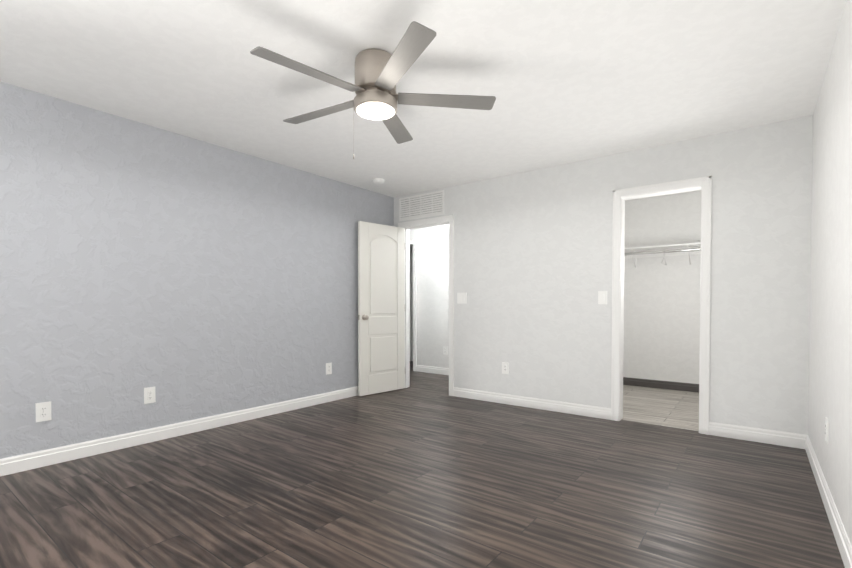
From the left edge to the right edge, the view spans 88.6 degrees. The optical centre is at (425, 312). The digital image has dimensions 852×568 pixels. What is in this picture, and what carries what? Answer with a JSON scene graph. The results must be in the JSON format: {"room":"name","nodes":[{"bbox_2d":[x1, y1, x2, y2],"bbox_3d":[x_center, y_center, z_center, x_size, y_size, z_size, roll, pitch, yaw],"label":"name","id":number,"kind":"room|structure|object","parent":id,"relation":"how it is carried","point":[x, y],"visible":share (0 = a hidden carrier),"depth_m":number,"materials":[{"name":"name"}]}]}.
{"room":"empty bedroom","nodes":[
{"label":"empty bedroom","id":0,"kind":"room"},
{"bbox_2d":[0,81,393,458],"bbox_3d":[-2.063,-0.223,3.553,0.120,2.440,5.300,1,1,37],"label":"wall","id":1,"kind":"structure","parent":0,"point":[188,278],"depth_m":3.39,"materials":[{"name":"grey paint"}]},
{"bbox_2d":[35,401,51,421],"bbox_3d":[-2.513,0.650,2.869,0.010,0.124,0.079,1,1,37],"label":"electrical outlet","id":2,"kind":"object","parent":1,"relation":"attached to","point":[43,411],"visible":1,"depth_m":2.87,"materials":[{"name":"white plastic"}]},
{"bbox_2d":[144,386,155,403],"bbox_3d":[-2.133,0.636,3.370,0.010,0.124,0.079,1,1,37],"label":"electrical outlet","id":3,"kind":"object","parent":1,"relation":"attached to","point":[149,395],"visible":1,"depth_m":3.37,"materials":[{"name":"white plastic"}]},
{"bbox_2d":[0,386,357,475],"bbox_3d":[-1.967,0.944,3.577,0.030,0.105,5.180,1,1,37],"label":"baseboard","id":4,"kind":"structure","parent":1,"relation":"attached to","point":[26,462],"depth_m":3.38,"materials":[{"name":"white wood"}]},
{"bbox_2d":[326,363,331,374],"bbox_3d":[-1.064,0.610,4.781,0.010,0.124,0.079,1,1,37],"label":"electrical outlet","id":5,"kind":"object","parent":1,"relation":"attached to","point":[328,368],"visible":1,"depth_m":4.78,"materials":[{"name":"white plastic"}]},
{"bbox_2d":[0,361,844,567],"bbox_3d":[-0.311,1.045,3.685,5.783,0.100,7.590,1,1,37],"label":"floor","id":6,"kind":"structure","parent":0,"point":[424,470],"depth_m":2.43,"materials":[{"name":"laminate"}]},
{"bbox_2d":[0,0,846,200],"bbox_3d":[-0.311,-1.494,3.639,5.783,0.100,7.590,1,1,37],"label":"ceiling","id":7,"kind":"structure","parent":0,"point":[565,81],"depth_m":2.58,"materials":[{"name":"white paint"}]},
{"bbox_2d":[250,21,495,158],"bbox_3d":[-0.320,-1.141,2.451,1.298,0.562,1.309,1,1,37],"label":"ceiling fan","id":8,"kind":"object","parent":7,"relation":"hanging from","point":[379,74],"visible":1,"depth_m":2.35,"materials":[{"name":"silver metal"}]},
{"bbox_2d":[373,178,384,183],"bbox_3d":[-0.522,-1.445,4.814,0.132,0.040,0.132,1,1,37],"label":"smoke detector","id":9,"kind":"object","parent":7,"relation":"attached to","point":[378,181],"visible":1,"depth_m":4.77,"materials":[{"name":"white plastic"}]},
{"bbox_2d":[410,224,448,367],"bbox_3d":[0.557,-0.277,6.498,3.500,2.440,0.120,1,1,37],"label":"wall","id":10,"kind":"structure","parent":0,"point":[432,291],"depth_m":6.77,"materials":[{"name":"white paint"}]},
{"bbox_2d":[410,239,416,370],"bbox_3d":[-0.471,-0.121,7.280,0.902,2.101,0.164,1,1,37],"label":"door frame","id":11,"kind":"structure","parent":10,"relation":"attached to","point":[413,243],"depth_m":6.96,"materials":[{"name":"white wood"}]},
{"bbox_2d":[416,365,448,374],"bbox_3d":[0.829,0.895,6.229,2.475,0.105,0.015,1,1,37],"label":"baseboard","id":12,"kind":"structure","parent":10,"relation":"attached to","point":[433,369],"depth_m":6.77,"materials":[{"name":"white wood"}]},
{"bbox_2d":[443,346,447,354],"bbox_3d":[0.295,0.571,6.631,0.079,0.124,0.010,1,1,37],"label":"outlet","id":13,"kind":"object","parent":10,"relation":"attached to","point":[445,350],"visible":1,"depth_m":6.63,"materials":[{"name":"white plastic"}]},
{"bbox_2d":[394,115,812,434],"bbox_3d":[1.184,-0.240,4.492,4.163,2.440,0.120,1,1,37],"label":"wall","id":14,"kind":"structure","parent":0,"point":[532,263],"depth_m":4.04,"materials":[{"name":"white paint"}]},
{"bbox_2d":[399,190,443,220],"bbox_3d":[-0.064,-1.303,5.336,0.690,0.285,0.012,1,1,37],"label":"air vent","id":15,"kind":"object","parent":14,"relation":"in","point":[422,206],"visible":1,"depth_m":5.32,"materials":[{"name":"white metal"}]},
{"bbox_2d":[398,215,453,395],"bbox_3d":[0.028,-0.086,5.372,0.842,2.101,0.164,1,1,37],"label":"door frame","id":16,"kind":"structure","parent":14,"relation":"attached to","point":[449,219],"depth_m":5.25,"materials":[{"name":"white wood"}]},
{"bbox_2d":[358,221,404,395],"bbox_3d":[-0.523,-0.051,5.273,0.706,2.018,0.167,-1,1,-45],"label":"door leaf","id":17,"kind":"structure","parent":16,"relation":"attached to","point":[381,307],"depth_m":5.23,"materials":[{"name":"white wood"}]},
{"bbox_2d":[457,293,466,303],"bbox_3d":[0.410,-0.169,4.997,0.125,0.124,0.012,1,1,37],"label":"light switch","id":18,"kind":"object","parent":14,"relation":"attached to","point":[461,298],"visible":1,"depth_m":5.00,"materials":[{"name":"white plastic"}]},
{"bbox_2d":[502,362,508,373],"bbox_3d":[0.849,0.592,4.680,0.079,0.124,0.010,1,1,37],"label":"electrical outlet","id":19,"kind":"object","parent":14,"relation":"attached to","point":[505,367],"visible":1,"depth_m":4.68,"materials":[{"name":"white plastic"}]},
{"bbox_2d":[453,387,610,419],"bbox_3d":[1.017,0.926,4.555,1.755,0.105,0.015,1,1,37],"label":"baseboard","id":20,"kind":"structure","parent":14,"relation":"attached to","point":[550,405],"depth_m":4.46,"materials":[{"name":"white wood"}]},
{"bbox_2d":[598,291,606,303],"bbox_3d":[1.643,-0.142,4.064,0.079,0.124,0.012,1,1,37],"label":"light switch","id":21,"kind":"object","parent":14,"relation":"attached to","point":[602,297],"visible":1,"depth_m":4.06,"materials":[{"name":"white plastic"}]},
{"bbox_2d":[611,176,711,434],"bbox_3d":[2.054,-0.061,3.836,0.757,2.106,0.164,1,1,37],"label":"trim","id":22,"kind":"structure","parent":14,"relation":"attached to","point":[702,184],"depth_m":3.78,"materials":[{"name":"white wood"}]},
{"bbox_2d":[709,422,803,448],"bbox_3d":[2.547,0.947,3.396,0.595,0.105,0.015,1,1,37],"label":"baseboard","id":23,"kind":"structure","parent":14,"relation":"attached to","point":[787,439],"depth_m":3.38,"materials":[{"name":"white wood"}]},
{"bbox_2d":[623,191,700,383],"bbox_3d":[3.267,-0.256,5.386,2.163,2.440,0.120,1,1,37],"label":"wall","id":24,"kind":"structure","parent":0,"point":[661,322],"depth_m":5.50,"materials":[{"name":"white paint"}]},
{"bbox_2d":[623,377,698,392],"bbox_3d":[3.226,0.914,5.353,1.923,0.100,0.016,1,1,37],"label":"baseboard","id":25,"kind":"structure","parent":24,"relation":"attached to","point":[681,386],"depth_m":5.52,"materials":[{"name":"grey wood"}]},
{"bbox_2d":[624,242,700,267],"bbox_3d":[3.091,-0.691,5.146,1.923,0.238,0.461,1,1,37],"label":"shelf","id":26,"kind":"object","parent":24,"relation":"attached to","point":[688,249],"visible":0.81,"depth_m":5.37,"materials":[{"name":"white wood"}]},
{"bbox_2d":[808,0,851,545],"bbox_3d":[1.291,-0.178,1.087,0.120,2.440,5.420,1,1,37],"label":"wall","id":27,"kind":"structure","parent":0,"point":[830,369],"depth_m":2.21,"materials":[{"name":"white paint"}]},
{"bbox_2d":[800,435,851,567],"bbox_3d":[1.237,0.988,1.149,0.015,0.105,5.180,1,1,37],"label":"baseboard","id":28,"kind":"structure","parent":27,"relation":"attached to","point":[842,540],"depth_m":2.14,"materials":[{"name":"white wood"}]},
{"bbox_2d":[825,417,828,442],"bbox_3d":[2.151,0.629,2.345,0.010,0.124,0.079,1,1,37],"label":"electrical outlet","id":29,"kind":"object","parent":27,"relation":"attached to","point":[826,428],"visible":1,"depth_m":2.33,"materials":[{"name":"white plastic"}]}
]}

